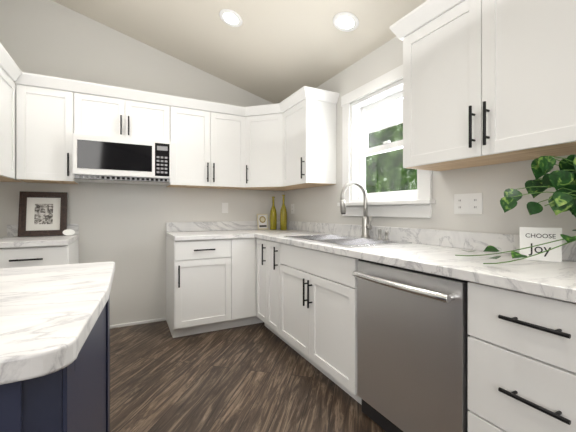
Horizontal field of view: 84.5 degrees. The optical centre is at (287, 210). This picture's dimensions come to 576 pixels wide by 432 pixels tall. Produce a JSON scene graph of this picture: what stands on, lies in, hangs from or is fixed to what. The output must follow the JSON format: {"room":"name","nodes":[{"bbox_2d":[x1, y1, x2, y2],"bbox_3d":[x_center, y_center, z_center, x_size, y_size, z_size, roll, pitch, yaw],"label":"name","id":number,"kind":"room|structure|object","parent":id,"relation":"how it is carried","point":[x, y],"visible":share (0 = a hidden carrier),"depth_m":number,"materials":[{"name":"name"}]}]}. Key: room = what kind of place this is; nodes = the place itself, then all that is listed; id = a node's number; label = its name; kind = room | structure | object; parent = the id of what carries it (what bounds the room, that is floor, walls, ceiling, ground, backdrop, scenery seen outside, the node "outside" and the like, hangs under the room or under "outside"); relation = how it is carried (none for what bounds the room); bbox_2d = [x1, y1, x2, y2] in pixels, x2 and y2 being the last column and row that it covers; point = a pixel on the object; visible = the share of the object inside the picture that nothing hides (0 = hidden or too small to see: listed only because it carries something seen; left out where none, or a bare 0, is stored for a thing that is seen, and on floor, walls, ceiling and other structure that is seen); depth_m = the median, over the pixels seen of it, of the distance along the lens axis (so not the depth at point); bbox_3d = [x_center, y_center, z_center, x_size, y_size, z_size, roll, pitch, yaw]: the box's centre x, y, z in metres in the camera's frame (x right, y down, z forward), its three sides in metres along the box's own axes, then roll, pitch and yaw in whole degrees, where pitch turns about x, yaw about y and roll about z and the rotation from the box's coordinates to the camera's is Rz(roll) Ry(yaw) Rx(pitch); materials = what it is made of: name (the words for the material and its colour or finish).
{"room":"kitchen","nodes":[
{"label":"kitchen","id":0,"kind":"room"},
{"bbox_2d":[0,0,283,324],"bbox_3d":[-2.970,-0.981,2.495,6.800,4.226,0.150,0,0,-27],"label":"wall","id":1,"kind":"structure","parent":0,"point":[122,227],"depth_m":3.11,"materials":[{"name":"paint"}]},
{"bbox_2d":[0,43,23,178],"bbox_3d":[-2.135,-0.666,2.135,0.448,0.828,0.645,0,0,-27],"label":"upper cabinet","id":2,"kind":"object","parent":1,"relation":"attached to","point":[11,95],"depth_m":2.39,"materials":[{"name":"white wood"}]},
{"bbox_2d":[12,72,78,183],"bbox_3d":[-2.029,-0.666,2.676,0.400,0.828,0.384,0,0,-27],"label":"upper cabinet","id":3,"kind":"object","parent":1,"relation":"attached to","point":[49,101],"depth_m":2.58,"materials":[{"name":"white wood"}]},
{"bbox_2d":[76,80,167,141],"bbox_3d":[-1.528,-0.864,2.970,0.760,0.433,0.322,0,0,-27],"label":"upper cabinet","id":4,"kind":"object","parent":1,"relation":"attached to","point":[103,110],"depth_m":2.80,"materials":[{"name":"white wood"}]},
{"bbox_2d":[73,133,170,184],"bbox_3d":[-1.508,-0.452,2.932,0.754,0.368,0.408,0,0,-27],"label":"microwave","id":5,"kind":"object","parent":4,"relation":"attached to","point":[104,159],"visible":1,"depth_m":2.75,"materials":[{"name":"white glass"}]},
{"bbox_2d":[110,317,165,328],"bbox_3d":[-1.600,1.117,3.109,0.758,0.030,0.014,0,0,-27],"label":"baseboard","id":6,"kind":"structure","parent":1,"relation":"attached to","point":[137,323],"depth_m":3.16,"materials":[{"name":"white wood"}]},
{"bbox_2d":[166,95,211,188],"bbox_3d":[-0.995,-0.666,3.245,0.439,0.828,0.322,0,0,-27],"label":"upper cabinet","id":7,"kind":"object","parent":1,"relation":"attached to","point":[185,116],"depth_m":3.07,"materials":[{"name":"white wood"}]},
{"bbox_2d":[204,101,239,188],"bbox_3d":[-0.681,-0.666,3.385,0.483,0.828,0.360,0,0,-27],"label":"upper cabinet","id":8,"kind":"object","parent":1,"relation":"attached to","point":[221,121],"depth_m":3.23,"materials":[{"name":"white wood"}]},
{"bbox_2d":[222,203,227,212],"bbox_3d":[-0.708,-0.035,3.571,0.072,0.116,0.010,0,0,-27],"label":"switch plate","id":9,"kind":"object","parent":1,"relation":"attached to","point":[224,207],"visible":1,"depth_m":3.57,"materials":[{"name":"white plastic"}]},
{"bbox_2d":[236,103,307,190],"bbox_3d":[-0.193,-0.666,3.464,0.668,0.828,0.667,0,0,-27],"label":"upper cabinet","id":10,"kind":"object","parent":1,"relation":"attached to","point":[260,124],"depth_m":3.30,"materials":[{"name":"white wood"}]},
{"bbox_2d":[52,0,426,103],"bbox_3d":[-1.217,-2.196,-0.904,6.800,1.936,7.800,0,0,-27],"label":"ceiling","id":11,"kind":"structure","parent":0,"point":[275,51],"depth_m":2.72,"materials":[{"name":"paint"}]},
{"bbox_2d":[219,9,242,26],"bbox_3d":[-0.454,-1.532,2.522,0.184,0.053,0.190,0,0,-27],"label":"recessed light","id":12,"kind":"object","parent":11,"relation":"in","point":[229,17],"visible":1,"depth_m":2.51,"materials":[{"name":"white"}]},
{"bbox_2d":[333,12,358,31],"bbox_3d":[0.415,-1.356,2.278,0.184,0.053,0.190,0,0,-27],"label":"recessed light","id":13,"kind":"object","parent":11,"relation":"in","point":[346,21],"visible":1,"depth_m":2.27,"materials":[{"name":"white"}]},
{"bbox_2d":[110,321,385,431],"bbox_3d":[-1.217,1.182,-0.904,6.800,0.100,7.800,0,0,-27],"label":"floor","id":14,"kind":"structure","parent":0,"point":[259,377],"depth_m":2.05,"materials":[{"name":"brown wood"}]},
{"bbox_2d":[0,239,78,268],"bbox_3d":[-2.009,0.696,2.539,0.490,0.872,0.647,0,0,-27],"label":"base cabinet","id":15,"kind":"object","parent":14,"relation":"on","point":[34,256],"visible":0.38,"depth_m":2.32,"materials":[{"name":"white wood"}]},
{"bbox_2d":[0,224,78,247],"bbox_3d":[-2.021,0.188,2.542,0.510,0.140,0.633,0,0,-27],"label":"countertop","id":16,"kind":"structure","parent":15,"relation":"on","point":[12,239],"depth_m":2.43,"materials":[{"name":"stone"}]},
{"bbox_2d":[18,191,67,236],"bbox_3d":[-2.124,0.025,2.757,0.335,0.384,0.088,0,0,-27],"label":"picture frame","id":17,"kind":"object","parent":16,"relation":"on","point":[42,213],"visible":0.96,"depth_m":2.75,"materials":[{"name":"brown wood"}]},
{"bbox_2d":[63,229,74,235],"bbox_3d":[-1.923,0.188,2.788,0.090,0.059,0.060,0,0,-27],"label":"plaque","id":18,"kind":"object","parent":16,"relation":"on","point":[68,232],"visible":1,"depth_m":2.77,"materials":[{"name":"white"}]},
{"bbox_2d":[0,295,109,431],"bbox_3d":[-1.038,0.696,0.705,1.089,0.872,0.872,0,0,-27],"label":"kitchen island","id":19,"kind":"object","parent":14,"relation":"on","point":[74,396],"visible":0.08,"depth_m":0.62,"materials":[{"name":"blue"}]},
{"bbox_2d":[0,262,114,384],"bbox_3d":[-1.025,0.238,0.700,1.108,0.040,0.965,0,0,-27],"label":"island countertop","id":20,"kind":"structure","parent":19,"relation":"on","point":[49,315],"depth_m":0.68,"materials":[{"name":"stone"}]},
{"bbox_2d":[166,236,233,337],"bbox_3d":[-0.898,0.696,3.133,0.510,0.872,0.609,0,0,-27],"label":"base cabinet","id":21,"kind":"object","parent":14,"relation":"on","point":[210,285],"depth_m":2.88,"materials":[{"name":"white wood"}]},
{"bbox_2d":[166,221,253,240],"bbox_3d":[-0.799,0.188,3.171,0.720,0.140,0.637,0,0,-27],"label":"countertop","id":22,"kind":"structure","parent":21,"relation":"on","point":[177,231],"depth_m":3.33,"materials":[{"name":"stone"}]},
{"bbox_2d":[234,238,257,326],"bbox_3d":[-0.588,0.696,3.293,0.305,0.872,0.609,0,0,-27],"label":"base cabinet","id":23,"kind":"object","parent":14,"relation":"on","point":[244,248],"depth_m":3.05,"materials":[{"name":"white wood"}]},
{"bbox_2d":[256,238,287,343],"bbox_3d":[0.062,0.696,2.994,0.646,0.872,0.516,0,0,-27],"label":"base cabinet","id":24,"kind":"object","parent":14,"relation":"on","point":[267,282],"visible":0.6,"depth_m":2.85,"materials":[{"name":"white wood"}]},
{"bbox_2d":[254,221,575,302],"bbox_3d":[0.509,0.188,2.128,0.648,0.140,3.688,0,0,-27],"label":"countertop","id":25,"kind":"structure","parent":24,"relation":"on","point":[432,251],"depth_m":1.57,"materials":[{"name":"stone"}]},
{"bbox_2d":[257,214,267,229],"bbox_3d":[-0.299,0.126,3.734,0.135,0.183,0.036,0,0,-27],"label":"card sign","id":26,"kind":"object","parent":25,"relation":"on","point":[262,221],"visible":0.98,"depth_m":3.73,"materials":[{"name":"beige paper"}]},
{"bbox_2d":[270,197,276,229],"bbox_3d":[-0.170,0.025,3.686,0.080,0.385,0.080,0,0,-27],"label":"bottle","id":27,"kind":"object","parent":25,"relation":"on","point":[273,219],"visible":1,"depth_m":3.66,"materials":[{"name":"yellow glass"}]},
{"bbox_2d":[280,195,286,229],"bbox_3d":[-0.051,0.015,3.652,0.080,0.405,0.080,0,0,-27],"label":"bottle","id":28,"kind":"object","parent":25,"relation":"on","point":[283,218],"visible":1,"depth_m":3.62,"materials":[{"name":"yellow glass"}]},
{"bbox_2d":[284,234,411,247],"bbox_3d":[0.397,0.303,2.370,0.540,0.190,0.840,0,0,-27],"label":"sink","id":29,"kind":"object","parent":25,"relation":"in","point":[345,241],"visible":0.23,"depth_m":2.37,"materials":[{"name":"silver metal"}]},
{"bbox_2d":[340,181,388,239],"bbox_3d":[0.559,-0.011,2.334,0.277,0.437,0.274,0,0,-27],"label":"faucet","id":30,"kind":"object","parent":25,"relation":"on","point":[366,225],"visible":1,"depth_m":2.42,"materials":[{"name":"silver metal"}]},
{"bbox_2d":[455,155,575,263],"bbox_3d":[1.023,0.002,1.177,0.434,0.430,0.734,0,0,-27],"label":"pothos plant","id":31,"kind":"object","parent":25,"relation":"on","point":[563,197],"visible":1,"depth_m":1.20,"materials":[{"name":"green plant"}]},
{"bbox_2d":[519,227,561,261],"bbox_3d":[1.104,0.145,1.390,0.145,0.145,0.023,0,0,35],"label":"block sign","id":32,"kind":"object","parent":25,"relation":"on","point":[530,236],"visible":0.98,"depth_m":1.38,"materials":[{"name":"white wood"}]},
{"bbox_2d":[279,243,361,404],"bbox_3d":[0.405,0.696,2.330,0.646,0.872,0.978,0,0,-27],"label":"base cabinet","id":33,"kind":"object","parent":14,"relation":"on","point":[317,309],"visible":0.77,"depth_m":2.08,"materials":[{"name":"white wood"}]},
{"bbox_2d":[352,259,469,431],"bbox_3d":[0.755,0.691,1.597,0.661,0.858,0.631,0,0,-27],"label":"dishwasher","id":34,"kind":"object","parent":14,"relation":"on","point":[412,350],"visible":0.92,"depth_m":1.41,"materials":[{"name":"silver metal"}]},
{"bbox_2d":[468,282,575,431],"bbox_3d":[1.029,0.696,1.119,0.646,0.872,0.457,0,0,-27],"label":"drawers","id":35,"kind":"object","parent":14,"relation":"on","point":[521,361],"visible":0.85,"depth_m":1.03,"materials":[{"name":"white wood"}]},
{"bbox_2d":[284,36,575,236],"bbox_3d":[1.738,-0.098,0.620,0.150,2.460,7.500,0,0,-27],"label":"wall","id":36,"kind":"structure","parent":0,"point":[492,183],"depth_m":1.96,"materials":[{"name":"paint"}]},
{"bbox_2d":[291,204,293,213],"bbox_3d":[0.052,-0.025,3.716,0.007,0.116,0.072,0,0,-27],"label":"outlet","id":37,"kind":"object","parent":36,"relation":"attached to","point":[292,208],"visible":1,"depth_m":3.71,"materials":[{"name":"white plastic"}]},
{"bbox_2d":[280,87,339,186],"bbox_3d":[0.169,-0.666,3.098,0.360,0.828,0.524,0,0,-27],"label":"upper cabinet","id":38,"kind":"object","parent":36,"relation":"attached to","point":[288,143],"depth_m":2.90,"materials":[{"name":"white wood"}]},
{"bbox_2d":[337,64,434,217],"bbox_3d":[0.755,-0.491,2.465,0.205,1.073,0.970,0,0,-27],"label":"window unit","id":39,"kind":"structure","parent":36,"relation":"in","point":[360,110],"depth_m":2.56,"materials":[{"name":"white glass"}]},
{"bbox_2d":[454,193,481,213],"bbox_3d":[1.030,-0.041,1.819,0.010,0.118,0.165,0,0,-27],"label":"electrical outlet plate","id":40,"kind":"object","parent":36,"relation":"attached to","point":[470,203],"visible":1,"depth_m":1.81,"materials":[{"name":"white plastic"}]},
{"bbox_2d":[390,0,575,170],"bbox_3d":[0.992,-0.664,1.491,0.372,0.832,1.014,0,0,-27],"label":"upper cabinet","id":41,"kind":"object","parent":36,"relation":"attached to","point":[488,82],"visible":1,"depth_m":1.41,"materials":[{"name":"white wood"}]},
{"label":"outside","id":42,"kind":"structure","parent":0,"visible":0},
{"bbox_2d":[366,99,416,192],"bbox_3d":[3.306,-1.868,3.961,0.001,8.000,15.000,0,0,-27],"label":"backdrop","id":43,"kind":"structure","parent":42,"point":[383,136],"depth_m":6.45,"materials":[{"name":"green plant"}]}
]}

